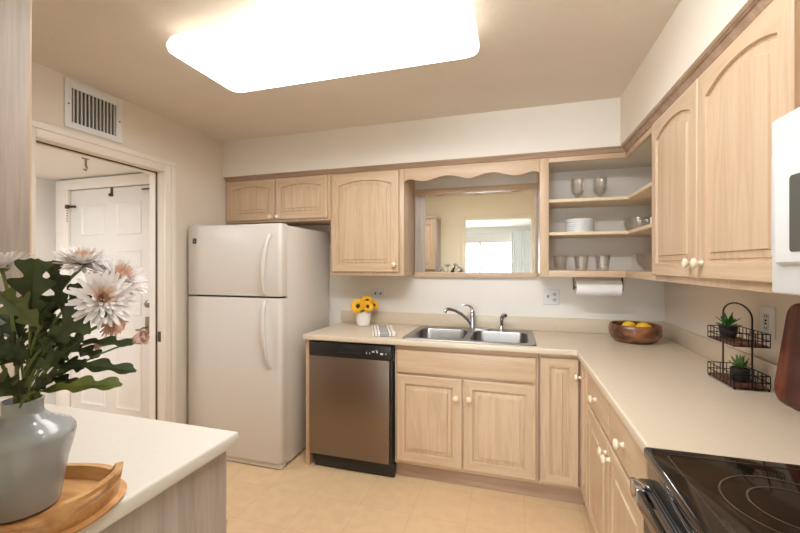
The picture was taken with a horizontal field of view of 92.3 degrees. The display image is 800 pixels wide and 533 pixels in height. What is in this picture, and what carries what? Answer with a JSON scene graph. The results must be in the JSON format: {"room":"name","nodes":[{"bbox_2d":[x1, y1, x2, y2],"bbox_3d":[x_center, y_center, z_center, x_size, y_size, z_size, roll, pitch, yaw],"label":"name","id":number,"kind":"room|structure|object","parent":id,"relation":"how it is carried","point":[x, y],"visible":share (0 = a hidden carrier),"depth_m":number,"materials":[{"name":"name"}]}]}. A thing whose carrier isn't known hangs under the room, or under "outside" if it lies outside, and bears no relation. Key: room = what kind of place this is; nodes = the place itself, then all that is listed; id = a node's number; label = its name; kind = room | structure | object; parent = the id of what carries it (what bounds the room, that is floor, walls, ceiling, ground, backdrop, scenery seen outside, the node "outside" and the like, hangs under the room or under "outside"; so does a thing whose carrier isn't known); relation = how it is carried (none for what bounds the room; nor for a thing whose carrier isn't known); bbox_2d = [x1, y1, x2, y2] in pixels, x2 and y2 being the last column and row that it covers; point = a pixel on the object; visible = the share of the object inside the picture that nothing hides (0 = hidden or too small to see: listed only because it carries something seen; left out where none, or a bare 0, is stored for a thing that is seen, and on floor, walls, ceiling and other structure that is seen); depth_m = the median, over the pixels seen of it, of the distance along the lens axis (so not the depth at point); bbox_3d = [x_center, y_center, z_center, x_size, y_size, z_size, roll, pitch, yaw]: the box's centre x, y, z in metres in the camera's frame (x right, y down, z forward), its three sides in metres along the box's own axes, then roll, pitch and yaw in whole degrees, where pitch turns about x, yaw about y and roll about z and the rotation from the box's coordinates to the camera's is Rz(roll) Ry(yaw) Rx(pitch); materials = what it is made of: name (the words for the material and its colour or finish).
{"room":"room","nodes":[
{"label":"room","id":0,"kind":"room"},
{"bbox_2d":[0,291,27,376],"bbox_3d":[-0.773,0.167,0.738,0.120,0.259,0.051,0,0,-15],"label":"leaf sprig","id":1,"kind":"object","parent":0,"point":[2,320],"visible":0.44,"depth_m":0.75,"materials":[{"name":"green plant"}]},
{"bbox_2d":[0,287,42,385],"bbox_3d":[-0.692,0.165,0.688,0.076,0.262,0.072,0,0,17],"label":"leaf sprig","id":2,"kind":"object","parent":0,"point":[8,298],"visible":0.98,"depth_m":0.68,"materials":[{"name":"green plant"}]},
{"bbox_2d":[36,177,55,404],"bbox_3d":[-4.103,0.179,-0.049,0.130,2.420,7.180,0,0,17],"label":"wall","id":3,"kind":"structure","parent":0,"point":[45,188],"depth_m":3.30,"materials":[{"name":"paint"}]},
{"bbox_2d":[33,246,112,351],"bbox_3d":[-0.644,0.129,0.750,0.166,0.336,0.099,0,0,17],"label":"chrysanthemum","id":4,"kind":"object","parent":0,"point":[79,260],"visible":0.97,"depth_m":0.73,"materials":[{"name":"white plant"}]},
{"bbox_2d":[36,146,142,180],"bbox_3d":[-2.701,-0.766,2.183,1.538,0.050,2.340,0,0,17],"label":"ceiling","id":5,"kind":"structure","parent":0,"point":[53,165],"depth_m":2.93,"materials":[{"name":"white paint"}]},
{"bbox_2d":[82,157,88,170],"bbox_3d":[-2.166,-0.695,2.645,0.044,0.092,0.043,0,0,17],"label":"ceiling hook","id":6,"kind":"object","parent":5,"relation":"hanging from","point":[85,159],"visible":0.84,"depth_m":2.64,"materials":[{"name":"silver metal"}]},
{"bbox_2d":[0,61,230,424],"bbox_3d":[-1.807,0.179,2.292,0.115,2.420,2.820,0,0,17],"label":"wall","id":7,"kind":"structure","parent":0,"point":[197,156],"depth_m":2.76,"materials":[{"name":"beige paint"}]},
{"bbox_2d":[64,77,121,143],"bbox_3d":[-1.761,-0.883,2.219,0.014,0.265,0.317,0,0,17],"label":"air vent","id":8,"kind":"object","parent":7,"relation":"in","point":[86,110],"visible":1,"depth_m":2.20,"materials":[{"name":"white plastic"}]},
{"bbox_2d":[14,119,175,422],"bbox_3d":[-1.757,0.329,2.306,0.072,2.120,0.914,0,0,17],"label":"trim","id":9,"kind":"structure","parent":7,"relation":"attached to","point":[41,130],"depth_m":2.66,"materials":[{"name":"white paint"}]},
{"bbox_2d":[36,141,156,419],"bbox_3d":[-1.830,0.369,2.328,0.049,2.040,0.748,0,0,17],"label":"trim","id":10,"kind":"structure","parent":7,"relation":"attached to","point":[152,176],"depth_m":2.67,"materials":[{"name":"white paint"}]},
{"bbox_2d":[32,0,680,141],"bbox_3d":[-0.187,-1.056,1.745,3.532,0.050,2.940,0,0,17],"label":"ceiling","id":11,"kind":"structure","parent":0,"point":[531,53],"depth_m":1.97,"materials":[{"name":"paint"}]},
{"bbox_2d":[166,0,479,91],"bbox_3d":[-0.337,-0.980,1.692,1.320,0.103,0.463,0,0,17],"label":"ceiling light","id":12,"kind":"object","parent":11,"relation":"attached to","point":[329,39],"visible":1,"depth_m":1.60,"materials":[{"name":"white plastic"}]},
{"bbox_2d":[226,447,592,532],"bbox_3d":[-0.923,1.414,1.965,5.070,0.050,2.940,0,0,17],"label":"floor","id":13,"kind":"structure","parent":0,"point":[298,497],"depth_m":2.22,"materials":[{"name":"tile"}]},
{"bbox_2d":[99,451,227,532],"bbox_3d":[-1.312,0.953,1.033,1.538,0.872,0.686,0,0,17],"label":"base cabinet","id":14,"kind":"object","parent":13,"relation":"on","point":[196,503],"visible":0.17,"depth_m":0.97,"materials":[{"name":"brown wood"}]},
{"bbox_2d":[0,397,238,532],"bbox_3d":[-1.307,0.494,1.015,1.567,0.038,0.653,0,0,17],"label":"countertop","id":15,"kind":"structure","parent":14,"relation":"on","point":[155,455],"depth_m":1.00,"materials":[{"name":"laminate"}]},
{"bbox_2d":[0,461,126,532],"bbox_3d":[-0.720,0.444,0.733,0.332,0.062,0.242,0,0,-2],"label":"serving tray","id":16,"kind":"object","parent":15,"relation":"on","point":[90,491],"visible":0.73,"depth_m":0.72,"materials":[{"name":"brown wood"}]},
{"bbox_2d":[0,394,76,523],"bbox_3d":[-0.720,0.357,0.733,0.158,0.207,0.158,0,0,17],"label":"vase","id":17,"kind":"object","parent":16,"relation":"on","point":[36,442],"visible":0.94,"depth_m":0.70,"materials":[{"name":"grey ceramic"}]},
{"bbox_2d":[0,361,18,402],"bbox_3d":[-0.817,0.155,0.707,0.198,0.284,0.108,0,0,17],"label":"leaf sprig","id":18,"kind":"object","parent":17,"relation":"in","point":[3,367],"visible":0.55,"depth_m":0.72,"materials":[{"name":"green plant"}]},
{"bbox_2d":[0,314,26,403],"bbox_3d":[-0.740,0.187,0.739,0.031,0.219,0.060,0,0,-11],"label":"leaf sprig","id":19,"kind":"object","parent":17,"relation":"in","point":[19,328],"visible":0.35,"depth_m":0.74,"materials":[{"name":"green plant"}]},
{"bbox_2d":[0,367,30,401],"bbox_3d":[-0.702,0.237,0.689,0.048,0.118,0.090,0,0,17],"label":"leaf sprig","id":20,"kind":"object","parent":17,"relation":"in","point":[11,386],"visible":1,"depth_m":0.69,"materials":[{"name":"green plant"}]},
{"bbox_2d":[0,251,38,380],"bbox_3d":[-0.748,0.133,0.719,0.103,0.326,0.100,0,0,17],"label":"chrysanthemum","id":21,"kind":"object","parent":17,"relation":"in","point":[6,261],"visible":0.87,"depth_m":0.72,"materials":[{"name":"white plant"}]},
{"bbox_2d":[0,329,39,402],"bbox_3d":[-0.712,0.206,0.711,0.093,0.180,0.032,0,0,-25],"label":"leaf sprig","id":22,"kind":"object","parent":17,"relation":"in","point":[15,360],"visible":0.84,"depth_m":0.71,"materials":[{"name":"green plant"}]},
{"bbox_2d":[7,258,56,399],"bbox_3d":[-0.663,0.141,0.708,0.063,0.310,0.076,0,0,-23],"label":"leaf sprig","id":23,"kind":"object","parent":17,"relation":"in","point":[33,280],"visible":0.8,"depth_m":0.69,"materials":[{"name":"green plant"}]},
{"bbox_2d":[27,295,59,351],"bbox_3d":[-0.687,0.176,0.749,0.064,0.240,0.041,0,0,-23],"label":"leaf sprig","id":24,"kind":"object","parent":17,"relation":"in","point":[42,297],"visible":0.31,"depth_m":0.74,"materials":[{"name":"green plant"}]},
{"bbox_2d":[32,260,70,399],"bbox_3d":[-0.666,0.143,0.736,0.079,0.306,0.056,0,0,29],"label":"leaf sprig","id":25,"kind":"object","parent":17,"relation":"in","point":[59,298],"visible":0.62,"depth_m":0.72,"materials":[{"name":"green plant"}]},
{"bbox_2d":[27,333,83,393],"bbox_3d":[-0.642,0.207,0.711,0.164,0.179,0.029,0,0,17],"label":"leaf sprig","id":26,"kind":"object","parent":17,"relation":"in","point":[67,348],"visible":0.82,"depth_m":0.71,"materials":[{"name":"green plant"}]},
{"bbox_2d":[37,283,82,398],"bbox_3d":[-0.669,0.165,0.774,0.094,0.263,0.051,0,0,-7],"label":"leaf sprig","id":27,"kind":"object","parent":17,"relation":"in","point":[76,285],"visible":0.09,"depth_m":0.76,"materials":[{"name":"green plant"}]},
{"bbox_2d":[16,295,106,400],"bbox_3d":[-0.629,0.174,0.702,0.220,0.245,0.050,0,0,17],"label":"leaf sprig","id":28,"kind":"object","parent":17,"relation":"in","point":[58,334],"visible":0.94,"depth_m":0.69,"materials":[{"name":"green plant"}]},
{"bbox_2d":[24,336,107,401],"bbox_3d":[-0.648,0.218,0.731,0.153,0.157,0.037,0,0,-19],"label":"chrysanthemum","id":29,"kind":"object","parent":17,"relation":"in","point":[96,346],"visible":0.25,"depth_m":0.74,"materials":[{"name":"pink plant"}]},
{"bbox_2d":[19,375,122,408],"bbox_3d":[-0.609,0.247,0.688,0.226,0.099,0.047,0,0,11],"label":"leaf sprig","id":30,"kind":"object","parent":17,"relation":"in","point":[83,383],"visible":1,"depth_m":0.69,"materials":[{"name":"green plant"}]},
{"bbox_2d":[20,270,138,401],"bbox_3d":[-0.609,0.152,0.720,0.229,0.290,0.101,0,0,17],"label":"chrysanthemum","id":31,"kind":"object","parent":17,"relation":"in","point":[114,293],"visible":0.99,"depth_m":0.69,"materials":[{"name":"white plant"}]},
{"bbox_2d":[31,316,128,399],"bbox_3d":[-0.629,0.187,0.750,0.189,0.219,0.060,0,0,7],"label":"chrysanthemum","id":32,"kind":"object","parent":17,"relation":"in","point":[115,329],"visible":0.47,"depth_m":0.74,"materials":[{"name":"pink plant"}]},
{"bbox_2d":[23,257,147,387],"bbox_3d":[-0.615,0.140,0.731,0.229,0.313,0.104,0,0,-25],"label":"chrysanthemum","id":33,"kind":"object","parent":17,"relation":"in","point":[125,269],"visible":0.5,"depth_m":0.77,"materials":[{"name":"white plant"}]},
{"bbox_2d":[39,356,136,383],"bbox_3d":[-0.605,0.233,0.712,0.247,0.126,0.031,0,0,9],"label":"leaf sprig","id":34,"kind":"object","parent":17,"relation":"in","point":[102,364],"visible":0.84,"depth_m":0.71,"materials":[{"name":"green plant"}]},
{"bbox_2d":[34,330,149,399],"bbox_3d":[-0.593,0.209,0.733,0.241,0.176,0.028,0,0,5],"label":"bud","id":35,"kind":"object","parent":17,"relation":"in","point":[142,337],"visible":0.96,"depth_m":0.72,"materials":[{"name":"pink plant"}]},
{"bbox_2d":[59,336,132,360],"bbox_3d":[-0.607,0.214,0.731,0.245,0.166,0.033,0,0,17],"label":"leaf sprig","id":36,"kind":"object","parent":17,"relation":"in","point":[110,340],"visible":0.63,"depth_m":0.72,"materials":[{"name":"green plant"}]},
{"bbox_2d":[189,223,328,468],"bbox_3d":[-1.082,0.543,3.001,0.783,1.692,0.775,0,0,17],"label":"refrigerator","id":37,"kind":"object","parent":13,"relation":"on","point":[257,289],"visible":0.91,"depth_m":2.70,"materials":[{"name":"white metal"}]},
{"bbox_2d":[306,340,314,464],"bbox_3d":[-0.559,0.953,2.966,0.030,0.872,0.594,0,0,17],"label":"end panel","id":38,"kind":"object","parent":13,"relation":"on","point":[310,457],"visible":0.23,"depth_m":2.68,"materials":[{"name":"brown wood"}]},
{"bbox_2d":[309,340,394,476],"bbox_3d":[-0.256,0.953,2.841,0.608,0.863,0.600,0,0,17],"label":"dishwasher","id":39,"kind":"object","parent":13,"relation":"on","point":[352,385],"visible":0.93,"depth_m":2.56,"materials":[{"name":"silver metal"}]},
{"bbox_2d":[395,345,584,504],"bbox_3d":[0.585,0.953,2.597,1.142,0.872,0.626,0,0,17],"label":"base cabinet","id":40,"kind":"object","parent":13,"relation":"on","point":[463,417],"visible":0.98,"depth_m":2.36,"materials":[{"name":"brown wood"}]},
{"bbox_2d":[538,354,588,507],"bbox_3d":[1.257,0.953,2.313,0.811,0.872,0.785,0,0,17],"label":"base cabinet","id":41,"kind":"object","parent":13,"relation":"on","point":[562,380],"visible":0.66,"depth_m":2.20,"materials":[{"name":"brown wood"}]},
{"bbox_2d":[587,372,647,532],"bbox_3d":[1.083,0.953,1.405,0.626,0.872,1.048,0,0,17],"label":"base cabinet","id":42,"kind":"object","parent":13,"relation":"on","point":[613,455],"visible":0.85,"depth_m":1.50,"materials":[{"name":"brown wood"}]},
{"bbox_2d":[303,310,799,464],"bbox_3d":[0.377,0.445,2.035,2.372,0.136,1.855,0,0,17],"label":"countertop","id":43,"kind":"structure","parent":42,"relation":"on","point":[663,392],"depth_m":1.60,"materials":[{"name":"beige laminate"}]},
{"bbox_2d":[355,311,370,325],"bbox_3d":[-0.291,0.415,3.050,0.128,0.118,0.128,0,0,17],"label":"flower pot","id":44,"kind":"object","parent":43,"relation":"on","point":[363,318],"visible":0.91,"depth_m":3.00,"materials":[{"name":"ceramic"}]},
{"bbox_2d":[350,298,364,313],"bbox_3d":[-0.329,0.320,2.995,0.116,0.132,0.078,0,0,-7],"label":"sunflower","id":45,"kind":"object","parent":44,"relation":"in","point":[356,306],"visible":0.98,"depth_m":2.99,"materials":[{"name":"yellow plant"}]},
{"bbox_2d":[361,295,372,302],"bbox_3d":[-0.261,0.313,3.058,0.101,0.145,0.089,0,0,17],"label":"sunflower","id":46,"kind":"object","parent":44,"relation":"in","point":[365,298],"visible":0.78,"depth_m":3.06,"materials":[{"name":"yellow plant"}]},
{"bbox_2d":[362,300,373,311],"bbox_3d":[-0.251,0.328,2.993,0.083,0.116,0.068,0,0,17],"label":"sunflower","id":47,"kind":"object","parent":44,"relation":"in","point":[368,305],"visible":1,"depth_m":2.99,"materials":[{"name":"yellow plant"}]},
{"bbox_2d":[372,300,378,309],"bbox_3d":[-0.210,0.329,3.053,0.104,0.114,0.056,0,0,-27],"label":"sunflower","id":48,"kind":"object","parent":44,"relation":"in","point":[375,304],"visible":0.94,"depth_m":3.06,"materials":[{"name":"yellow plant"}]},
{"bbox_2d":[372,325,395,336],"bbox_3d":[-0.119,0.462,2.738,0.160,0.024,0.360,0,0,-5],"label":"dish towel","id":49,"kind":"object","parent":43,"relation":"on","point":[377,330],"visible":1,"depth_m":2.63,"materials":[{"name":"fabric"}]},
{"bbox_2d":[402,326,535,345],"bbox_3d":[0.483,0.553,2.636,0.834,0.168,0.544,0,0,17],"label":"sink","id":50,"kind":"object","parent":43,"relation":"in","point":[436,333],"visible":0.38,"depth_m":2.74,"materials":[{"name":"metal"}]},
{"bbox_2d":[498,313,506,330],"bbox_3d":[0.740,0.407,2.776,0.048,0.126,0.066,0,0,-28],"label":"sprayer","id":51,"kind":"object","parent":50,"relation":"on","point":[501,328],"visible":1,"depth_m":2.77,"materials":[{"name":"silver metal"}]},
{"bbox_2d":[608,321,662,343],"bbox_3d":[1.466,0.419,2.399,0.290,0.111,0.290,0,0,17],"label":"wooden bowl","id":52,"kind":"object","parent":43,"relation":"on","point":[626,334],"visible":0.96,"depth_m":2.29,"materials":[{"name":"brown wood"}]},
{"bbox_2d":[622,321,635,326],"bbox_3d":[1.426,0.377,2.397,0.072,0.060,0.069,0,0,43],"label":"lemon","id":53,"kind":"object","parent":52,"relation":"in","point":[627,323],"visible":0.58,"depth_m":2.38,"materials":[{"name":"yellow food"}]},
{"bbox_2d":[635,322,651,326],"bbox_3d":[1.495,0.379,2.362,0.083,0.060,0.064,0,0,17],"label":"lemon","id":54,"kind":"object","parent":52,"relation":"in","point":[642,324],"visible":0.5,"depth_m":2.34,"materials":[{"name":"yellow food"}]},
{"bbox_2d":[707,302,770,391],"bbox_3d":[1.363,0.312,1.554,0.117,0.326,0.218,0,0,17],"label":"stand","id":55,"kind":"object","parent":43,"relation":"on","point":[739,341],"visible":0.93,"depth_m":1.50,"materials":[{"name":"black metal"}]},
{"bbox_2d":[718,325,737,338],"bbox_3d":[1.374,0.277,1.608,0.064,0.052,0.064,0,0,17],"label":"plant pot","id":56,"kind":"object","parent":55,"relation":"on","point":[734,329],"visible":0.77,"depth_m":1.58,"materials":[{"name":"black ceramic"}]},
{"bbox_2d":[715,312,742,326],"bbox_3d":[1.372,0.226,1.607,0.089,0.063,0.089,0,0,17],"label":"succulent","id":57,"kind":"object","parent":56,"relation":"in","point":[727,322],"visible":0.97,"depth_m":1.60,"materials":[{"name":"green plant"}]},
{"bbox_2d":[707,325,770,348],"bbox_3d":[1.363,0.284,1.554,0.117,0.054,0.212,0,0,17],"label":"wire basket","id":58,"kind":"object","parent":55,"relation":"on","point":[739,341],"depth_m":1.49,"materials":[{"name":"black metal"}]},
{"bbox_2d":[707,361,770,390],"bbox_3d":[1.363,0.442,1.554,0.117,0.054,0.212,0,0,17],"label":"wire basket","id":59,"kind":"object","parent":55,"relation":"on","point":[724,377],"depth_m":1.49,"materials":[{"name":"black metal"}]},
{"bbox_2d":[729,366,750,382],"bbox_3d":[1.355,0.434,1.530,0.064,0.052,0.064,0,0,17],"label":"plant pot","id":60,"kind":"object","parent":55,"relation":"on","point":[745,371],"visible":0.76,"depth_m":1.51,"materials":[{"name":"black ceramic"}]},
{"bbox_2d":[729,354,750,368],"bbox_3d":[1.354,0.383,1.530,0.070,0.059,0.071,0,0,17],"label":"succulent","id":61,"kind":"object","parent":60,"relation":"in","point":[739,363],"visible":0.99,"depth_m":1.52,"materials":[{"name":"green plant"}]},
{"bbox_2d":[774,303,799,410],"bbox_3d":[1.318,0.300,1.222,0.065,0.343,0.300,0,0,17],"label":"cutting board","id":62,"kind":"object","parent":43,"relation":"on","point":[787,378],"visible":1,"depth_m":1.31,"materials":[{"name":"brown wood"}]},
{"bbox_2d":[630,447,799,532],"bbox_3d":[0.810,0.915,0.537,0.680,0.907,0.760,0,0,17],"label":"range","id":63,"kind":"object","parent":13,"relation":"on","point":[682,492],"visible":1,"depth_m":0.81,"materials":[{"name":"black glass"}]},
{"bbox_2d":[443,304,491,329],"bbox_3d":[0.486,0.376,2.815,0.364,0.186,0.100,0,0,-8],"label":"faucet","id":64,"kind":"object","parent":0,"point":[471,320],"visible":1,"depth_m":2.82,"materials":[{"name":"silver metal"}]},
{"bbox_2d":[293,172,664,325],"bbox_3d":[0.275,0.179,3.089,3.418,2.420,0.100,0,0,17],"label":"wall","id":65,"kind":"structure","parent":0,"point":[641,299],"depth_m":2.91,"materials":[{"name":"paint"}]},
{"bbox_2d":[226,174,330,225],"bbox_3d":[-0.960,-0.526,3.209,0.968,0.350,0.372,0,0,17],"label":"upper cabinet","id":66,"kind":"object","parent":65,"relation":"attached to","point":[302,200],"visible":0.98,"depth_m":3.06,"materials":[{"name":"brown wood"}]},
{"bbox_2d":[331,169,414,275],"bbox_3d":[-0.213,-0.314,2.986,0.584,0.775,0.372,0,0,17],"label":"upper cabinet","id":67,"kind":"object","parent":65,"relation":"attached to","point":[373,212],"visible":0.99,"depth_m":2.84,"materials":[{"name":"brown wood"}]},
{"bbox_2d":[404,159,539,181],"bbox_3d":[0.475,-0.650,2.653,0.922,0.101,0.019,0,0,17],"label":"valance","id":68,"kind":"object","parent":67,"relation":"attached to","point":[515,167],"visible":1,"depth_m":2.64,"materials":[{"name":"brown wood"}]},
{"bbox_2d":[372,287,384,300],"bbox_3d":[-0.179,0.234,3.163,0.115,0.115,0.016,0,0,17],"label":"switch plate","id":69,"kind":"object","parent":65,"relation":"attached to","point":[378,293],"visible":1,"depth_m":3.17,"materials":[{"name":"white plastic"}]},
{"bbox_2d":[414,183,536,277],"bbox_3d":[0.558,-0.255,2.934,0.920,0.692,0.033,0,0,17],"label":"wall mirror","id":70,"kind":"object","parent":65,"relation":"attached to","point":[477,231],"visible":1,"depth_m":2.93,"materials":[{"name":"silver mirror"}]},
{"bbox_2d":[543,289,559,304],"bbox_3d":[1.095,0.228,2.783,0.115,0.115,0.016,0,0,17],"label":"outlet","id":71,"kind":"object","parent":65,"relation":"attached to","point":[550,296],"visible":1,"depth_m":2.78,"materials":[{"name":"white plastic"}]},
{"bbox_2d":[341,310,776,389],"bbox_3d":[0.377,0.426,2.035,2.372,0.098,1.855,0,0,17],"label":"backsplash","id":72,"kind":"structure","parent":65,"relation":"attached to","point":[706,347],"depth_m":2.74,"materials":[{"name":"beige laminate"}]},
{"bbox_2d":[223,0,753,177],"bbox_3d":[-0.186,-0.883,1.755,3.298,0.296,2.720,0,0,17],"label":"soffit","id":73,"kind":"structure","parent":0,"point":[594,123],"depth_m":2.53,"materials":[{"name":"paint"}]},
{"bbox_2d":[665,282,799,363],"bbox_3d":[0.724,0.179,-1.167,0.120,2.420,7.800,0,0,17],"label":"wall","id":74,"kind":"structure","parent":0,"point":[689,307],"depth_m":1.88,"materials":[{"name":"beige paint"}]},
{"bbox_2d":[537,127,655,280],"bbox_3d":[1.275,-0.314,2.305,0.808,0.775,0.826,0,0,17],"label":"upper cabinet","id":75,"kind":"object","parent":74,"relation":"attached to","point":[628,194],"visible":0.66,"depth_m":2.63,"materials":[{"name":"brown wood"}]},
{"bbox_2d":[565,230,593,231],"bbox_3d":[1.194,-0.224,2.554,0.175,0.012,0.175,0,0,17],"label":"plate","id":76,"kind":"object","parent":75,"relation":"on","point":[572,230],"visible":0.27,"depth_m":2.48,"materials":[{"name":"white ceramic"}]},
{"bbox_2d":[565,228,593,230],"bbox_3d":[1.194,-0.236,2.554,0.175,0.012,0.175,0,0,17],"label":"plate","id":77,"kind":"object","parent":76,"relation":"on","point":[573,228],"visible":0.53,"depth_m":2.48,"materials":[{"name":"white ceramic"}]},
{"bbox_2d":[565,226,593,228],"bbox_3d":[1.194,-0.249,2.554,0.175,0.012,0.175,0,0,17],"label":"plate","id":78,"kind":"object","parent":77,"relation":"on","point":[574,226],"visible":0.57,"depth_m":2.48,"materials":[{"name":"white ceramic"}]},
{"bbox_2d":[565,224,593,227],"bbox_3d":[1.194,-0.261,2.554,0.175,0.012,0.175,0,0,17],"label":"plate","id":79,"kind":"object","parent":78,"relation":"on","point":[575,224],"visible":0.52,"depth_m":2.48,"materials":[{"name":"white ceramic"}]},
{"bbox_2d":[565,222,593,225],"bbox_3d":[1.194,-0.274,2.554,0.175,0.012,0.175,0,0,17],"label":"plate","id":80,"kind":"object","parent":79,"relation":"on","point":[576,222],"visible":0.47,"depth_m":2.48,"materials":[{"name":"white ceramic"}]},
{"bbox_2d":[565,220,593,223],"bbox_3d":[1.194,-0.286,2.554,0.175,0.012,0.175,0,0,17],"label":"plate","id":81,"kind":"object","parent":80,"relation":"on","point":[577,220],"visible":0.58,"depth_m":2.48,"materials":[{"name":"white ceramic"}]},
{"bbox_2d":[565,218,593,221],"bbox_3d":[1.194,-0.299,2.554,0.175,0.012,0.175,0,0,17],"label":"plate","id":82,"kind":"object","parent":81,"relation":"on","point":[578,218],"visible":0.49,"depth_m":2.48,"materials":[{"name":"white ceramic"}]},
{"bbox_2d":[573,277,622,296],"bbox_3d":[1.302,0.138,2.532,0.298,0.126,0.110,0,0,17],"label":"paper towel holder","id":83,"kind":"object","parent":75,"relation":"attached to","point":[582,287],"visible":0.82,"depth_m":2.49,"materials":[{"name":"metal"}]},
{"bbox_2d":[592,176,606,195],"bbox_3d":[1.324,-0.507,2.546,0.089,0.149,0.087,0,0,17],"label":"goblet","id":84,"kind":"object","parent":75,"relation":"on","point":[600,176],"visible":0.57,"depth_m":2.55,"materials":[{"name":"clear glass"}]},
{"bbox_2d":[652,0,799,295],"bbox_3d":[1.222,-0.314,1.345,0.360,0.775,1.037,0,0,17],"label":"upper cabinet","id":85,"kind":"object","parent":74,"relation":"attached to","point":[712,147],"visible":0.98,"depth_m":1.20,"materials":[{"name":"brown wood"}]},
{"bbox_2d":[760,305,775,339],"bbox_3d":[1.462,0.225,1.531,0.009,0.125,0.092,0,0,17],"label":"wall outlet","id":86,"kind":"object","parent":74,"relation":"attached to","point":[767,314],"visible":0.98,"depth_m":1.52,"materials":[{"name":"white plastic"}]},
{"bbox_2d":[763,313,768,330],"bbox_3d":[1.460,0.225,1.532,0.002,0.068,0.033,0,0,17],"label":"socket","id":87,"kind":"object","parent":86,"relation":"attached to","point":[765,315],"depth_m":1.53,"materials":[{"name":"plastic"}]},
{"bbox_2d":[772,107,799,295],"bbox_3d":[0.914,-0.135,0.475,0.450,0.396,0.761,0,0,17],"label":"microwave","id":88,"kind":"object","parent":74,"relation":"attached to","point":[786,129],"visible":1,"depth_m":0.83,"materials":[{"name":"white plastic"}]},
{"bbox_3d":[-2.384,0.324,3.247,1.538,2.130,0.120,0,0,17],"label":"wall","id":89,"kind":"structure","parent":0,"visible":0},
{"bbox_2d":[56,173,148,418],"bbox_3d":[-2.398,0.330,3.140,1.190,2.118,0.093,0,0,17],"label":"door","id":90,"kind":"structure","parent":89,"relation":"in","point":[117,224],"depth_m":3.14,"materials":[{"name":"white paint"}]},
{"bbox_2d":[108,187,112,196],"bbox_3d":[-2.363,-0.604,3.137,0.030,0.075,0.018,0,0,17],"label":"hanger","id":91,"kind":"object","parent":90,"relation":"attached to","point":[110,194],"visible":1,"depth_m":3.14,"materials":[{"name":"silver metal"}]},
{"bbox_3d":[-0.648,0.179,0.411,3.412,2.420,0.120,0,0,17],"label":"wall","id":92,"kind":"structure","parent":0,"visible":0},
{"bbox_2d":[0,0,31,296],"bbox_3d":[-1.480,-0.319,0.924,1.258,0.785,0.382,0,0,17],"label":"upper cabinet","id":93,"kind":"object","parent":92,"relation":"attached to","point":[15,15],"visible":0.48,"depth_m":0.85,"materials":[{"name":"brown wood"}]},
{"bbox_2d":[224,0,772,181],"bbox_3d":[-0.367,-0.718,1.650,2.992,0.034,2.409,0,0,17],"label":"crown molding","id":94,"kind":"structure","parent":92,"relation":"attached to","point":[756,7],"depth_m":2.39,"materials":[{"name":"brown wood"}]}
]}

